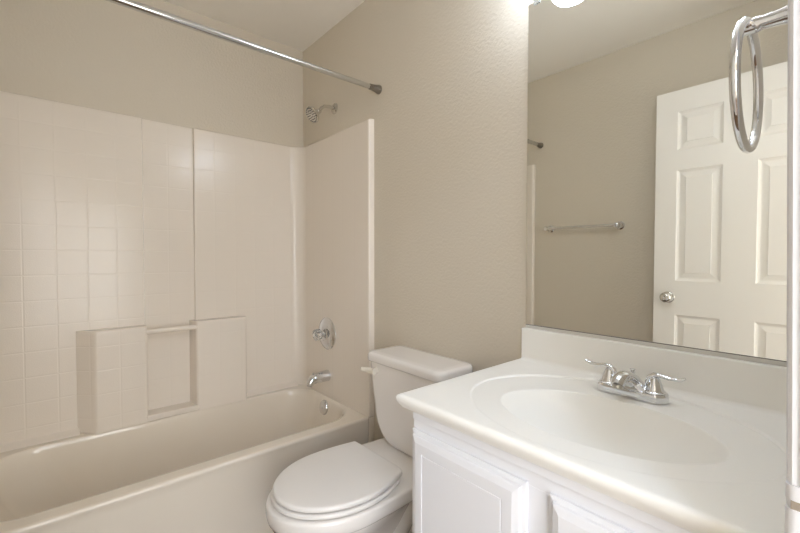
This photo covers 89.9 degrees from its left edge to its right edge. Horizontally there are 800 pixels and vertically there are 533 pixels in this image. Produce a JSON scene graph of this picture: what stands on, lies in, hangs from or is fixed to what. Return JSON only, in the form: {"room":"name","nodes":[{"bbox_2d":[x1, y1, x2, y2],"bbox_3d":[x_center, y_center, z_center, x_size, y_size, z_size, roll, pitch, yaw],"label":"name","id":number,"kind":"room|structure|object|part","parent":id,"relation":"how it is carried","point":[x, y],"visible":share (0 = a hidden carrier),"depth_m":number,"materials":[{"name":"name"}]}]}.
{"room":"bathroom","nodes":[
{"label":"bathroom","id":0,"kind":"room"},
{"bbox_2d":[0,0,302,146],"bbox_3d":[-1.239,-0.111,2.054,1.580,2.440,0.100,-1,2,-41],"label":"wall","id":1,"kind":"structure","parent":0,"point":[104,55],"depth_m":1.97,"materials":[{"name":"beige paint"}]},
{"bbox_2d":[162,0,364,51],"bbox_3d":[-0.319,-1.324,0.176,2.800,0.080,4.100,-1,2,-41],"label":"ceiling","id":2,"kind":"structure","parent":0,"point":[296,24],"depth_m":2.12,"materials":[{"name":"white paint"}]},
{"bbox_2d":[303,0,784,440],"bbox_3d":[0.142,-0.101,1.738,0.100,2.440,2.382,-1,2,-41],"label":"wall","id":3,"kind":"structure","parent":0,"point":[449,114],"depth_m":1.62,"materials":[{"name":"beige paint"}]},
{"bbox_2d":[106,0,381,93],"bbox_3d":[-0.660,-0.838,1.441,1.479,0.041,0.041,-1,2,-41],"label":"shower curtain rod","id":4,"kind":"object","parent":3,"relation":"attached to","point":[131,4],"visible":1,"depth_m":1.47,"materials":[{"name":"silver metal"}]},
{"bbox_2d":[305,103,337,122],"bbox_3d":[-0.426,-0.839,2.171,0.173,0.137,0.092,-1,2,-41],"label":"showerhead","id":5,"kind":"object","parent":3,"relation":"attached to","point":[312,114],"visible":1,"depth_m":2.15,"materials":[{"name":"silver metal"}]},
{"bbox_3d":[-0.406,-0.859,2.191,0.109,0.058,0.019,-1,2,-41],"label":"arm","id":6,"kind":"part","parent":5,"relation":"part of","materials":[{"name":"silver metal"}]},
{"bbox_2d":[520,327,786,418],"bbox_3d":[0.637,0.265,1.070,0.030,0.108,0.706,-1,2,-41],"label":"backsplash","id":7,"kind":"structure","parent":3,"relation":"attached to","point":[756,387],"depth_m":1.00,"materials":[{"name":"white stone"}]},
{"bbox_2d":[526,0,787,366],"bbox_3d":[0.648,-0.327,1.061,0.008,1.073,0.696,-1,2,-41],"label":"wall mirror","id":8,"kind":"object","parent":3,"relation":"attached to","point":[649,223],"visible":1,"depth_m":1.04,"materials":[{"name":"clear glass"}]},
{"bbox_3d":[-0.322,1.195,0.238,2.800,0.080,4.100,-1,2,-41],"label":"floor","id":9,"kind":"structure","parent":0,"visible":0},
{"bbox_2d":[0,384,373,532],"bbox_3d":[-0.929,0.932,1.794,1.479,0.369,0.737,-1,2,-41],"label":"bathtub","id":10,"kind":"object","parent":9,"relation":"on","point":[214,469],"visible":0.7,"depth_m":1.69,"materials":[{"name":"beige plastic"}]},
{"bbox_2d":[0,91,373,452],"bbox_3d":[-0.928,0.016,1.772,1.479,1.463,0.738,-1,2,-41],"label":"tub surround","id":11,"kind":"object","parent":10,"relation":"on","point":[150,270],"visible":0.99,"depth_m":1.99,"materials":[{"name":"beige plastic"}]},
{"bbox_2d":[306,370,330,386],"bbox_3d":[-0.459,0.621,2.224,0.132,0.073,0.064,-1,2,-41],"label":"tub spout","id":12,"kind":"object","parent":11,"relation":"attached to","point":[322,376],"visible":1,"depth_m":2.21,"materials":[{"name":"silver metal"}]},
{"bbox_2d":[312,317,335,349],"bbox_3d":[-0.443,0.378,2.233,0.088,0.180,0.180,-1,2,-41],"label":"shower valve","id":13,"kind":"object","parent":11,"relation":"attached to","point":[326,333],"visible":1,"depth_m":2.22,"materials":[{"name":"silver metal"}]},
{"bbox_3d":[-0.458,0.379,2.220,0.042,0.064,0.064,-1,2,-41],"label":"knob","id":14,"kind":"part","parent":13,"relation":"part of","materials":[{"name":"clear plastic"}]},
{"bbox_3d":[-0.429,0.794,2.254,0.027,0.082,0.082,-1,2,-41],"label":"overflow plate","id":15,"kind":"part","parent":10,"relation":"part of","materials":[{"name":"silver metal"}]},
{"bbox_2d":[265,345,472,532],"bbox_3d":[-0.124,0.744,1.442,0.707,0.764,0.441,-1,2,-41],"label":"toilet","id":16,"kind":"object","parent":9,"relation":"on","point":[351,487],"visible":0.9,"depth_m":1.38,"materials":[{"name":"white ceramic"}]},
{"bbox_3d":[-0.235,0.735,1.358,0.393,0.014,0.368,-1,2,-41],"label":"seat","id":17,"kind":"part","parent":16,"relation":"part of","materials":[{"name":"white plastic"}]},
{"bbox_3d":[-0.226,0.713,1.365,0.407,0.021,0.360,-1,2,-41],"label":"seat lid","id":18,"kind":"part","parent":16,"relation":"part of","materials":[{"name":"white plastic"}]},
{"bbox_3d":[-0.126,0.430,1.668,0.077,0.030,0.033,1,2,44],"label":"flush lever","id":19,"kind":"part","parent":16,"relation":"part of","materials":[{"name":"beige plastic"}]},
{"bbox_3d":[0.066,0.567,1.608,0.181,0.338,0.416,-1,2,-41],"label":"tank","id":20,"kind":"part","parent":16,"relation":"part of","materials":[{"name":"white ceramic"}]},
{"bbox_3d":[0.068,0.378,1.598,0.202,0.040,0.441,-1,2,-41],"label":"tank lid","id":21,"kind":"part","parent":16,"relation":"part of","materials":[{"name":"white ceramic"}]},
{"bbox_2d":[412,412,692,532],"bbox_3d":[0.449,0.747,0.900,0.551,0.786,0.676,-1,2,-41],"label":"vanity cabinet","id":22,"kind":"object","parent":9,"relation":"on","point":[462,483],"visible":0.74,"depth_m":0.78,"materials":[{"name":"white paint"}]},
{"bbox_3d":[0.129,0.712,0.863,0.019,0.632,0.311,-1,2,-41],"label":"door","id":23,"kind":"part","parent":22,"relation":"part of","materials":[{"name":"white paint"}]},
{"bbox_2d":[396,327,786,532],"bbox_3d":[0.435,0.329,0.907,0.552,0.230,0.722,-1,2,-41],"label":"sink countertop","id":24,"kind":"structure","parent":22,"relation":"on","point":[711,458],"depth_m":0.88,"materials":[{"name":"white stone"}]},
{"bbox_2d":[585,359,685,403],"bbox_3d":[0.554,0.287,0.982,0.128,0.069,0.230,-1,2,-41],"label":"sink faucet","id":25,"kind":"object","parent":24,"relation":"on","point":[625,383],"visible":1,"depth_m":0.96,"materials":[{"name":"silver metal"}]},
{"bbox_3d":[0.533,0.276,1.058,0.049,0.049,0.088,-1,2,-41],"label":"handle","id":26,"kind":"part","parent":25,"relation":"part of","materials":[{"name":"silver metal"}]},
{"bbox_3d":[0.552,0.283,0.981,0.124,0.062,0.112,-1,2,-41],"label":"spout","id":27,"kind":"part","parent":25,"relation":"part of","materials":[{"name":"silver metal"}]},
{"bbox_3d":[0.626,0.279,0.951,0.049,0.049,0.088,-1,2,-41],"label":"handle","id":28,"kind":"part","parent":25,"relation":"part of","materials":[{"name":"silver metal"}]},
{"bbox_3d":[0.364,0.719,0.591,0.019,0.632,0.316,-1,2,-41],"label":"door","id":29,"kind":"part","parent":22,"relation":"part of","materials":[{"name":"white paint"}]},
{"bbox_3d":[-0.066,-0.057,-0.088,2.800,2.440,0.115,-1,2,-41],"label":"wall","id":30,"kind":"structure","parent":0,"visible":0},
{"bbox_2d":[729,5,787,153],"bbox_3d":[0.471,-0.242,0.499,0.169,0.188,0.079,-1,2,-41],"label":"towel ring","id":31,"kind":"object","parent":30,"relation":"attached to","point":[747,26],"visible":0.98,"depth_m":0.50,"materials":[{"name":"silver metal"}]},
{"bbox_3d":[0.472,-0.310,0.497,0.052,0.052,0.079,-1,2,-41],"label":"post","id":32,"kind":"part","parent":31,"relation":"part of","materials":[{"name":"silver metal"}]},
{"bbox_2d":[784,0,799,532],"bbox_3d":[0.438,0.098,0.372,0.071,2.110,0.150,-1,2,-41],"label":"door frame","id":33,"kind":"structure","parent":30,"relation":"attached to","point":[792,486],"depth_m":0.40,"materials":[{"name":"white paint"}]},
{"bbox_3d":[0.400,0.244,0.382,0.009,0.056,0.050,-1,2,-32],"label":"strike plate","id":34,"kind":"part","parent":33,"relation":"part of","materials":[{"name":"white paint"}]}
]}

